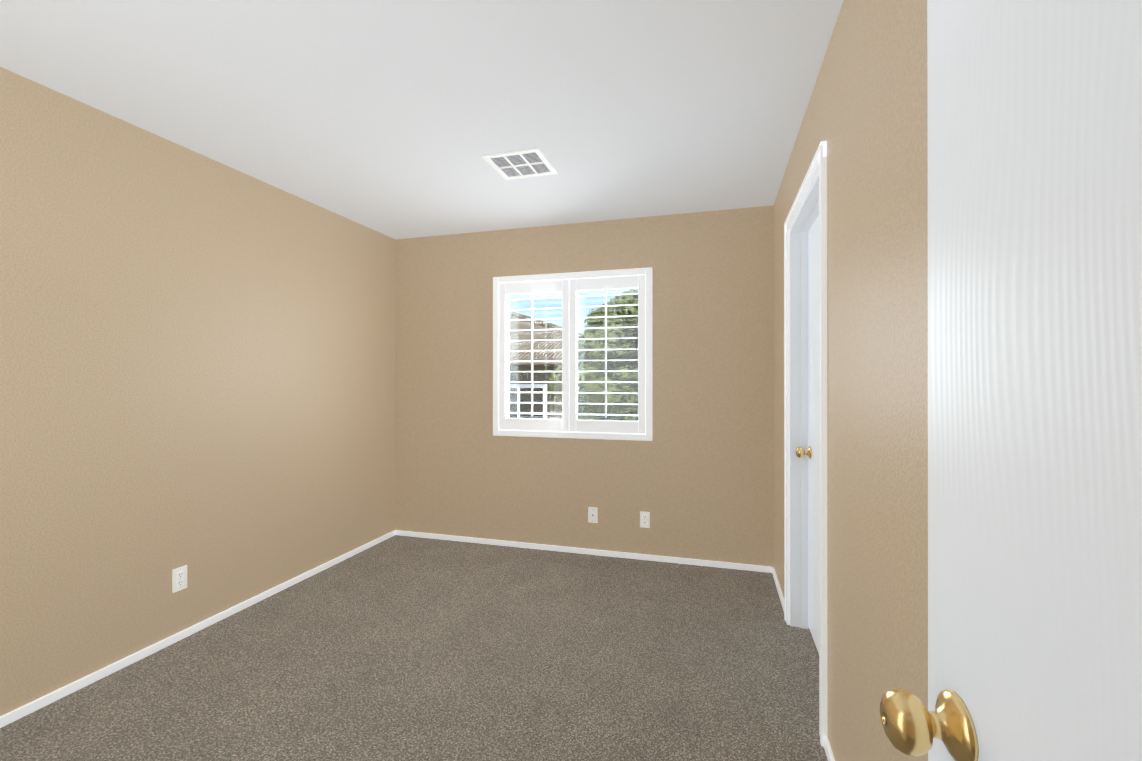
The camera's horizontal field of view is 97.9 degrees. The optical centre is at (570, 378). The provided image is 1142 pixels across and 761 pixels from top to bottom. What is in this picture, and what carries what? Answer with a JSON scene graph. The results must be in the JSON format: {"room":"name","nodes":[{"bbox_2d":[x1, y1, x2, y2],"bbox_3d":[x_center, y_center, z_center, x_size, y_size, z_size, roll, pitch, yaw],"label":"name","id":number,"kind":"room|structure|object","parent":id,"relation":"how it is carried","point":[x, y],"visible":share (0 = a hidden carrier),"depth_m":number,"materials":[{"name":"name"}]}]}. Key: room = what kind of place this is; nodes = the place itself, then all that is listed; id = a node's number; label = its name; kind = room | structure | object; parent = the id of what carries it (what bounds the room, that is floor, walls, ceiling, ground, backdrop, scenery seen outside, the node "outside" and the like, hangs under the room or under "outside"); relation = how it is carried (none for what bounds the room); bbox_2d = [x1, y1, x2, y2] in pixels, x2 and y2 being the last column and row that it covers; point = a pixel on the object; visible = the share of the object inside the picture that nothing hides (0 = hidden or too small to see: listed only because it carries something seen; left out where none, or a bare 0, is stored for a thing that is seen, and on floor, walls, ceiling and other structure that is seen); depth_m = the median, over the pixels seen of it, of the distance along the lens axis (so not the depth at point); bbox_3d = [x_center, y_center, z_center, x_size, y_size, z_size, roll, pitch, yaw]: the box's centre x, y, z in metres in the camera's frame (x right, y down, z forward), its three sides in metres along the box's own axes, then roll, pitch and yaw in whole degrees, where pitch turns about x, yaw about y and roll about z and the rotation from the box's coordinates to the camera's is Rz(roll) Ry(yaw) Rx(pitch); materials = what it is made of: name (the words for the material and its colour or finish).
{"room":"empty bedroom","nodes":[
{"label":"empty bedroom","id":0,"kind":"room"},
{"bbox_2d":[0,67,394,715],"bbox_3d":[-2.221,0.068,1.722,0.150,2.440,5.020,0,0,16],"label":"wall","id":1,"kind":"structure","parent":0,"point":[198,363],"depth_m":2.37,"materials":[{"name":"beige paint"}]},
{"bbox_2d":[172,565,186,592],"bbox_3d":[-1.927,0.988,2.453,0.009,0.114,0.070,0,0,16],"label":"outlet","id":2,"kind":"object","parent":1,"relation":"attached to","point":[179,578],"visible":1,"depth_m":2.45,"materials":[{"name":"white plastic"}]},
{"bbox_2d":[0,530,395,727],"bbox_3d":[-1.952,1.268,2.350,0.017,0.040,3.660,0,0,16],"label":"baseboard","id":3,"kind":"structure","parent":1,"relation":"attached to","point":[37,704],"depth_m":2.36,"materials":[{"name":"white wood"}]},
{"bbox_2d":[0,535,827,760],"bbox_3d":[-0.319,1.337,1.171,4.110,0.100,5.320,0,0,16],"label":"floor","id":4,"kind":"structure","parent":0,"point":[400,648],"depth_m":2.16,"materials":[{"name":"carpet"}]},
{"bbox_2d":[0,0,843,238],"bbox_3d":[-0.319,-1.203,1.174,4.110,0.100,5.320,0,0,16],"label":"ceiling","id":5,"kind":"structure","parent":0,"point":[396,119],"depth_m":2.00,"materials":[{"name":"white paint"}]},
{"bbox_2d":[482,148,556,179],"bbox_3d":[-0.268,-1.147,2.676,0.310,0.008,0.310,0,0,16],"label":"ceiling vent","id":6,"kind":"object","parent":5,"relation":"in","point":[521,164],"visible":1,"depth_m":2.66,"materials":[{"name":"white metal"}]},
{"bbox_2d":[395,205,773,566],"bbox_3d":[-0.046,0.070,3.785,3.185,2.440,0.150,0,0,16],"label":"wall","id":7,"kind":"structure","parent":0,"point":[695,477],"depth_m":3.60,"materials":[{"name":"beige paint"}]},
{"bbox_2d":[506,289,637,420],"bbox_3d":[0.025,-0.170,3.801,1.164,1.164,0.050,0,0,16],"label":"glazing","id":8,"kind":"object","parent":7,"relation":"in","point":[508,368],"visible":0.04,"depth_m":3.84,"materials":[{"name":"clear glass"}]},
{"bbox_2d":[493,267,652,440],"bbox_3d":[-0.010,-0.170,3.681,1.220,1.220,0.090,0,0,16],"label":"window shutters","id":9,"kind":"object","parent":7,"relation":"attached to","point":[569,285],"visible":1,"depth_m":3.66,"materials":[{"name":"white wood"}]},
{"bbox_2d":[396,530,767,571],"bbox_3d":[-0.041,1.270,3.695,2.885,0.040,0.017,0,0,16],"label":"baseboard","id":10,"kind":"structure","parent":7,"relation":"attached to","point":[698,562],"depth_m":3.63,"materials":[{"name":"white wood"}]},
{"bbox_2d":[588,507,597,522],"bbox_3d":[0.159,1.000,3.638,0.070,0.114,0.016,0,0,16],"label":"outlet plate","id":11,"kind":"object","parent":7,"relation":"attached to","point":[592,514],"visible":1,"depth_m":3.64,"materials":[{"name":"white plastic"}]},
{"bbox_2d":[640,511,649,527],"bbox_3d":[0.525,1.005,3.536,0.070,0.114,0.009,0,0,16],"label":"outlet","id":12,"kind":"object","parent":7,"relation":"attached to","point":[644,519],"visible":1,"depth_m":3.53,"materials":[{"name":"white plastic"}]},
{"bbox_2d":[774,0,927,760],"bbox_3d":[0.709,0.066,0.876,0.120,2.440,5.020,0,0,16],"label":"wall","id":13,"kind":"structure","parent":0,"point":[866,116],"depth_m":1.25,"materials":[{"name":"beige paint"}]},
{"bbox_2d":[768,566,783,610],"bbox_3d":[1.241,1.269,2.964,0.017,0.040,0.650,0,0,16],"label":"baseboard","id":14,"kind":"structure","parent":13,"relation":"attached to","point":[770,569],"depth_m":3.04,"materials":[{"name":"white wood"}]},
{"bbox_2d":[784,141,826,746],"bbox_3d":[1.075,0.229,2.181,0.141,2.118,0.956,0,0,16],"label":"door frame","id":15,"kind":"structure","parent":13,"relation":"attached to","point":[809,206],"depth_m":2.56,"materials":[{"name":"white wood"}]},
{"bbox_2d":[796,215,818,652],"bbox_3d":[1.093,0.259,2.175,0.104,2.035,0.814,0,0,16],"label":"door","id":16,"kind":"structure","parent":13,"relation":"in","point":[811,452],"depth_m":2.42,"materials":[{"name":"paint"}]},
{"bbox_2d":[824,736,834,760],"bbox_3d":[0.608,1.266,0.763,0.013,0.040,2.030,0,0,16],"label":"baseboard","id":17,"kind":"structure","parent":13,"relation":"attached to","point":[827,747],"depth_m":1.68,"materials":[{"name":"white wood"}]},
{"bbox_3d":[-1.084,0.065,0.134,2.915,2.440,0.120,0,0,16],"label":"wall","id":18,"kind":"structure","parent":0,"visible":0},
{"bbox_2d":[880,0,1141,760],"bbox_3d":[0.344,0.264,0.179,0.172,2.020,0.774,0,0,11],"label":"entry door","id":19,"kind":"structure","parent":18,"relation":"in","point":[1034,380],"depth_m":0.40,"materials":[{"name":"paint"}]},
{"label":"outside","id":20,"kind":"structure","parent":0,"visible":0},
{"bbox_3d":[8.776,4.424,30.678,80.000,0.200,55.730,0,0,16],"label":"lawn","id":21,"kind":"structure","parent":20,"visible":0},
{"bbox_2d":[510,311,588,419],"bbox_3d":[-1.754,1.154,14.845,8.932,6.300,8.981,0,0,16],"label":"neighbouring house","id":22,"kind":"structure","parent":21,"relation":"on","point":[547,356],"depth_m":10.44,"materials":[{"name":"brown paint"}]},
{"bbox_2d":[548,288,637,420],"bbox_3d":[0.900,1.429,7.221,2.515,5.732,2.212,0,0,16],"label":"tree","id":23,"kind":"object","parent":21,"relation":"on","point":[611,322],"depth_m":6.62,"materials":[{"name":"green plant"}]}
]}

